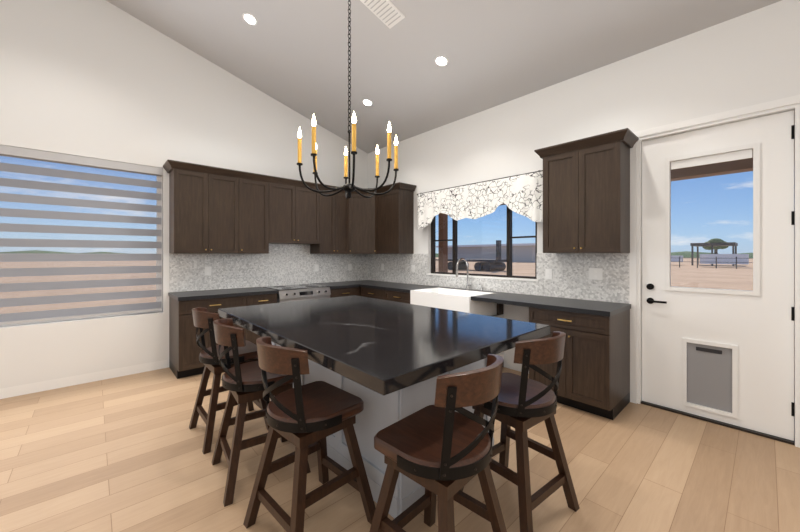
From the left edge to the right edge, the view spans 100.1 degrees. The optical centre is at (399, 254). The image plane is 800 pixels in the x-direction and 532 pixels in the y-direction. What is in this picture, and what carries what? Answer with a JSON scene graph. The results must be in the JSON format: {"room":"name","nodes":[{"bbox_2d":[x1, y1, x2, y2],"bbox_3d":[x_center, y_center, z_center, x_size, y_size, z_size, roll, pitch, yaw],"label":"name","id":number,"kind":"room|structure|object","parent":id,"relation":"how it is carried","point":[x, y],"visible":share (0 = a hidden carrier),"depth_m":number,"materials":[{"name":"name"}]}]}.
{"room":"kitchen","nodes":[
{"label":"kitchen","id":0,"kind":"room"},
{"bbox_2d":[0,0,367,388],"bbox_3d":[-3.225,-1.189,3.860,7.300,5.138,0.150,0,0,-42],"label":"wall","id":1,"kind":"structure","parent":0,"point":[102,79],"depth_m":3.81,"materials":[{"name":"white paint"}]},
{"bbox_2d":[0,145,162,326],"bbox_3d":[-3.697,-0.180,3.413,2.094,1.754,0.121,0,0,-42],"label":"window blind","id":2,"kind":"object","parent":1,"relation":"in","point":[10,257],"depth_m":3.59,"materials":[{"name":"grey fabric"}]},
{"bbox_2d":[0,360,166,398],"bbox_3d":[-4.307,1.330,2.776,3.939,0.100,0.014,0,0,-42],"label":"baseboard","id":3,"kind":"structure","parent":1,"relation":"attached to","point":[13,391],"depth_m":3.56,"materials":[{"name":"white wood"}]},
{"bbox_2d":[167,160,210,252],"bbox_3d":[-2.596,-0.552,4.118,0.355,1.064,0.317,0,0,-42],"label":"upper cabinet","id":4,"kind":"object","parent":1,"relation":"attached to","point":[189,184],"depth_m":4.01,"materials":[{"name":"brown wood"}]},
{"bbox_2d":[211,168,238,253],"bbox_3d":[-2.334,-0.552,4.357,0.355,1.064,0.317,0,0,-42],"label":"upper cabinet","id":5,"kind":"object","parent":1,"relation":"attached to","point":[216,210],"depth_m":4.25,"materials":[{"name":"brown wood"}]},
{"bbox_2d":[239,172,270,253],"bbox_3d":[-2.060,-0.552,4.609,0.389,1.064,0.317,0,0,-42],"label":"upper cabinet","id":6,"kind":"object","parent":1,"relation":"attached to","point":[254,189],"depth_m":4.50,"materials":[{"name":"brown wood"}]},
{"bbox_2d":[169,244,368,291],"bbox_3d":[-1.726,0.145,5.125,3.000,0.628,0.009,0,0,-42],"label":"backsplash","id":7,"kind":"structure","parent":1,"relation":"attached to","point":[284,264],"depth_m":4.90,"materials":[{"name":"tile"}]},
{"bbox_2d":[205,267,210,275],"bbox_3d":[-2.515,0.210,4.388,0.075,0.115,0.008,0,0,-42],"label":"electrical outlet plate","id":8,"kind":"object","parent":7,"relation":"attached to","point":[207,269],"depth_m":4.38,"materials":[{"name":"white plastic"}]},
{"bbox_2d":[314,264,318,271],"bbox_3d":[-1.357,0.210,5.449,0.075,0.115,0.008,0,0,-42],"label":"electrical outlet plate","id":9,"kind":"object","parent":7,"relation":"attached to","point":[316,266],"depth_m":5.45,"materials":[{"name":"white plastic"}]},
{"bbox_2d":[271,176,298,243],"bbox_3d":[-1.772,-0.627,4.873,0.390,0.914,0.317,0,0,-42],"label":"upper cabinet","id":10,"kind":"object","parent":1,"relation":"attached to","point":[284,192],"depth_m":4.78,"materials":[{"name":"brown wood"}]},
{"bbox_2d":[299,180,322,243],"bbox_3d":[-1.485,-0.627,5.136,0.389,0.914,0.317,0,0,-42],"label":"upper cabinet","id":11,"kind":"object","parent":1,"relation":"attached to","point":[310,202],"depth_m":5.06,"materials":[{"name":"brown wood"}]},
{"bbox_2d":[310,184,334,253],"bbox_3d":[-1.240,-0.552,5.360,0.274,1.064,0.317,0,0,-42],"label":"upper cabinet","id":12,"kind":"object","parent":1,"relation":"attached to","point":[328,246],"depth_m":5.26,"materials":[{"name":"brown wood"}]},
{"bbox_2d":[335,189,346,253],"bbox_3d":[-1.038,-0.552,5.545,0.273,1.064,0.317,0,0,-42],"label":"upper cabinet","id":13,"kind":"object","parent":1,"relation":"attached to","point":[340,198],"depth_m":5.41,"materials":[{"name":"brown wood"}]},
{"bbox_2d":[347,188,374,253],"bbox_3d":[-0.623,-0.553,5.516,0.323,1.063,0.323,0,0,-42],"label":"upper cabinet","id":14,"kind":"object","parent":1,"relation":"attached to","point":[360,210],"depth_m":5.51,"materials":[{"name":"brown wood"}]},
{"bbox_2d":[0,367,799,531],"bbox_3d":[-0.641,1.430,1.040,7.300,0.100,7.800,0,0,-42],"label":"floor","id":15,"kind":"structure","parent":0,"point":[121,454],"depth_m":2.12,"materials":[{"name":"brown wood"}]},
{"bbox_2d":[169,293,276,378],"bbox_3d":[-2.211,0.940,4.244,1.094,0.878,0.650,0,0,-42],"label":"base cabinet","id":16,"kind":"object","parent":15,"relation":"on","point":[185,350],"visible":0.27,"depth_m":3.80,"materials":[{"name":"brown wood"}]},
{"bbox_2d":[168,287,278,300],"bbox_3d":[-2.214,0.480,4.246,1.112,0.040,0.643,0,0,-42],"label":"countertop","id":17,"kind":"structure","parent":16,"relation":"on","point":[234,292],"depth_m":4.11,"materials":[{"name":"black stone"}]},
{"bbox_2d":[189,307,268,453],"bbox_3d":[-1.349,0.892,2.656,0.512,0.974,0.492,0,0,-42],"label":"stool","id":18,"kind":"object","parent":15,"relation":"on","point":[208,356],"visible":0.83,"depth_m":2.47,"materials":[{"name":"brown wood"}]},
{"bbox_2d":[212,318,310,506],"bbox_3d":[-0.918,0.892,2.171,0.512,0.974,0.492,0,0,-36],"label":"stool","id":19,"kind":"object","parent":15,"relation":"on","point":[242,383],"visible":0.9,"depth_m":1.98,"materials":[{"name":"brown wood"}]},
{"bbox_2d":[265,284,330,302],"bbox_3d":[-1.490,0.909,4.853,0.764,0.903,0.692,0,0,-42],"label":"range","id":20,"kind":"object","parent":15,"relation":"on","point":[291,293],"visible":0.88,"depth_m":4.67,"materials":[{"name":"silver metal"}]},
{"bbox_2d":[243,337,375,531],"bbox_3d":[-0.462,0.892,1.718,0.492,0.974,0.512,0,0,43],"label":"stool","id":21,"kind":"object","parent":15,"relation":"on","point":[306,420],"visible":1,"depth_m":1.61,"materials":[{"name":"brown wood"}]},
{"bbox_2d":[330,287,357,297],"bbox_3d":[-1.046,0.940,5.334,0.514,0.878,0.617,0,0,-42],"label":"base cabinet","id":22,"kind":"object","parent":15,"relation":"on","point":[340,292],"depth_m":5.10,"materials":[{"name":"brown wood"}]},
{"bbox_2d":[312,282,358,288],"bbox_3d":[-1.043,0.480,5.319,0.512,0.040,0.643,0,0,-42],"label":"countertop","id":23,"kind":"structure","parent":22,"relation":"on","point":[333,285],"depth_m":5.22,"materials":[{"name":"black stone"}]},
{"bbox_2d":[358,287,381,298],"bbox_3d":[-0.195,0.940,5.274,0.617,0.878,0.580,0,0,-42],"label":"base cabinet","id":24,"kind":"object","parent":15,"relation":"on","point":[362,291],"depth_m":5.09,"materials":[{"name":"brown wood"}]},
{"bbox_2d":[272,343,514,518],"bbox_3d":[-0.261,0.940,2.526,1.108,0.880,1.898,0,0,-42],"label":"kitchen island","id":25,"kind":"object","parent":15,"relation":"on","point":[378,413],"depth_m":1.91,"materials":[{"name":"grey paint"}]},
{"bbox_2d":[218,295,549,398],"bbox_3d":[-0.274,0.469,2.421,1.355,0.059,2.120,0,0,-42],"label":"island countertop","id":26,"kind":"structure","parent":25,"relation":"on","point":[385,347],"depth_m":1.88,"materials":[{"name":"black stone"}]},
{"bbox_2d":[382,290,409,303],"bbox_3d":[0.199,0.940,4.844,0.617,0.878,0.586,0,0,-42],"label":"base cabinet","id":27,"kind":"object","parent":15,"relation":"on","point":[397,296],"depth_m":4.66,"materials":[{"name":"brown wood"}]},
{"bbox_2d":[344,280,630,316],"bbox_3d":[0.551,0.480,4.437,0.648,0.040,4.098,0,0,-42],"label":"countertop","id":28,"kind":"structure","parent":27,"relation":"on","point":[601,308],"depth_m":3.39,"materials":[{"name":"black stone"}]},
{"bbox_2d":[410,287,496,315],"bbox_3d":[0.655,0.593,4.228,0.554,0.264,0.934,0,0,-42],"label":"sink","id":29,"kind":"object","parent":28,"relation":"in","point":[452,299],"visible":0.62,"depth_m":4.02,"materials":[{"name":"white ceramic"}]},
{"bbox_2d":[456,258,482,290],"bbox_3d":[0.890,0.248,4.301,0.272,0.421,0.262,0,0,-42],"label":"faucet","id":30,"kind":"object","parent":28,"relation":"on","point":[468,284],"visible":0.98,"depth_m":4.41,"materials":[{"name":"silver metal"}]},
{"bbox_2d":[369,354,506,531],"bbox_3d":[0.168,0.892,1.402,0.512,0.974,0.492,0,0,43],"label":"stool","id":31,"kind":"object","parent":15,"relation":"on","point":[441,451],"visible":1,"depth_m":1.29,"materials":[{"name":"brown wood"}]},
{"bbox_2d":[492,303,503,366],"bbox_3d":[0.888,0.940,4.092,0.617,0.878,0.487,0,0,-42],"label":"base cabinet","id":32,"kind":"object","parent":15,"relation":"on","point":[500,307],"depth_m":4.08,"materials":[{"name":"brown wood"}]},
{"bbox_2d":[460,331,579,531],"bbox_3d":[0.640,0.892,1.861,0.492,0.974,0.512,0,0,-37],"label":"stool","id":33,"kind":"object","parent":15,"relation":"on","point":[525,403],"visible":0.92,"depth_m":1.69,"materials":[{"name":"brown wood"}]},
{"bbox_2d":[529,307,629,419],"bbox_3d":[1.695,0.940,3.187,0.650,0.878,0.689,0,0,-42],"label":"base cabinet","id":34,"kind":"object","parent":15,"relation":"on","point":[594,378],"visible":0.67,"depth_m":2.91,"materials":[{"name":"brown wood"}]},
{"bbox_2d":[106,0,781,152],"bbox_3d":[-0.641,-2.854,1.040,7.300,2.047,7.800,0,0,-42],"label":"ceiling","id":35,"kind":"structure","parent":0,"point":[292,54],"depth_m":3.61,"materials":[{"name":"grey paint"}]},
{"bbox_2d":[242,13,256,24],"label":"recessed light","id":36,"kind":"object","parent":35,"relation":"in","point":[250,19],"depth_m":3.58,"materials":[{"name":"white"}]},
{"bbox_2d":[297,0,398,198],"bbox_3d":[-0.365,-1.460,2.419,0.704,2.099,0.704,0,0,-42],"label":"chandelier","id":37,"kind":"object","parent":35,"relation":"hanging from","point":[348,188],"visible":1,"depth_m":2.40,"materials":[{"name":"black metal"}]},
{"bbox_2d":[362,99,372,105],"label":"recessed light","id":38,"kind":"object","parent":35,"relation":"in","point":[366,102],"depth_m":4.64,"materials":[{"name":"white"}]},
{"bbox_2d":[360,0,404,28],"bbox_3d":[-0.161,-2.318,3.151,0.370,0.108,0.220,0,0,-42],"label":"ceiling vent","id":39,"kind":"object","parent":35,"relation":"in","point":[388,14],"visible":1,"depth_m":3.16,"materials":[{"name":"white metal"}]},
{"bbox_2d":[435,56,447,65],"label":"recessed light","id":40,"kind":"object","parent":35,"relation":"in","point":[439,60],"depth_m":3.65,"materials":[{"name":"white"}]},
{"bbox_2d":[368,0,799,373],"bbox_3d":[2.045,-0.245,3.400,0.150,3.250,7.650,0,0,-42],"label":"wall","id":41,"kind":"structure","parent":0,"point":[748,59],"depth_m":3.26,"materials":[{"name":"white paint"}]},
{"bbox_2d":[375,184,414,253],"bbox_3d":[-0.100,-0.552,5.393,0.317,1.064,0.587,0,0,-42],"label":"upper cabinet","id":42,"kind":"object","parent":41,"relation":"attached to","point":[394,210],"depth_m":5.22,"materials":[{"name":"brown wood"}]},
{"bbox_2d":[417,170,542,229],"bbox_3d":[0.933,-0.651,4.395,0.141,0.577,1.980,0,0,-42],"label":"window valance","id":43,"kind":"object","parent":41,"relation":"attached to","point":[521,194],"visible":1,"depth_m":4.19,"materials":[{"name":"fabric"}]},
{"bbox_2d":[426,273,537,280],"bbox_3d":[1.005,0.288,4.447,0.070,0.021,1.720,0,0,-42],"label":"window sill","id":44,"kind":"structure","parent":41,"relation":"attached to","point":[507,278],"depth_m":4.29,"materials":[{"name":"white"}]},
{"bbox_2d":[431,203,536,278],"bbox_3d":[1.056,-0.190,4.494,0.060,0.974,1.674,0,0,-42],"label":"window","id":45,"kind":"structure","parent":41,"relation":"in","point":[455,235],"depth_m":4.43,"materials":[{"name":"brown metal"}]},
{"bbox_2d":[369,253,628,303],"bbox_3d":[0.784,0.220,4.657,0.009,0.478,4.088,0,0,-42],"label":"backsplash","id":46,"kind":"structure","parent":41,"relation":"attached to","point":[570,271],"depth_m":3.69,"materials":[{"name":"tile"}]},
{"bbox_2d":[545,269,551,278],"bbox_3d":[1.644,0.210,3.704,0.008,0.115,0.075,0,0,-42],"label":"electrical outlet plate","id":47,"kind":"object","parent":46,"relation":"attached to","point":[548,272],"depth_m":3.70,"materials":[{"name":"white plastic"}]},
{"bbox_2d":[589,268,602,279],"bbox_3d":[1.961,0.190,3.357,0.008,0.115,0.120,0,0,-42],"label":"electrical outlet plate","id":48,"kind":"object","parent":46,"relation":"attached to","point":[595,273],"depth_m":3.35,"materials":[{"name":"white plastic"}]},
{"bbox_2d":[534,128,638,252],"bbox_3d":[1.801,-0.552,3.284,0.363,1.065,0.821,0,0,-42],"label":"upper cabinet","id":49,"kind":"object","parent":41,"relation":"attached to","point":[586,195],"visible":1,"depth_m":3.13,"materials":[{"name":"brown wood"}]},
{"bbox_2d":[629,95,799,447],"bbox_3d":[2.592,0.117,2.809,0.182,2.525,1.090,0,0,-42],"label":"door frame","id":50,"kind":"structure","parent":41,"relation":"attached to","point":[791,103],"depth_m":2.86,"materials":[{"name":"white paint"},{"name":"wood"}]},
{"bbox_2d":[642,110,794,440],"bbox_3d":[2.569,0.150,2.786,0.097,2.420,0.923,0,0,-42],"label":"door","id":51,"kind":"structure","parent":41,"relation":"in","point":[725,355],"depth_m":2.71,"materials":[{"name":"white wood"}]},
{"label":"outside","id":52,"kind":"structure","parent":0,"visible":0},
{"bbox_2d":[0,257,752,313],"bbox_3d":[-0.594,1.565,6.170,600.000,0.130,600.000,0,0,-42],"label":"ground","id":53,"kind":"structure","parent":52,"point":[715,281],"depth_m":22.33,"materials":[{"name":"beige sand"}]},
{"bbox_2d":[0,238,752,270],"bbox_3d":[-0.820,1.039,6.760,551.622,10.038,543.451,0,0,-42],"label":"hills","id":54,"kind":"structure","parent":53,"relation":"on","point":[521,253],"depth_m":68.26,"materials":[{"name":"beige"}]},
{"bbox_2d":[438,149,752,271],"bbox_3d":[2.481,-0.095,5.596,3.440,3.190,13.000,0,0,-42],"label":"patio cover","id":55,"kind":"object","parent":53,"relation":"on","point":[679,171],"depth_m":5.29,"materials":[{"name":"brown wood"}]}
]}

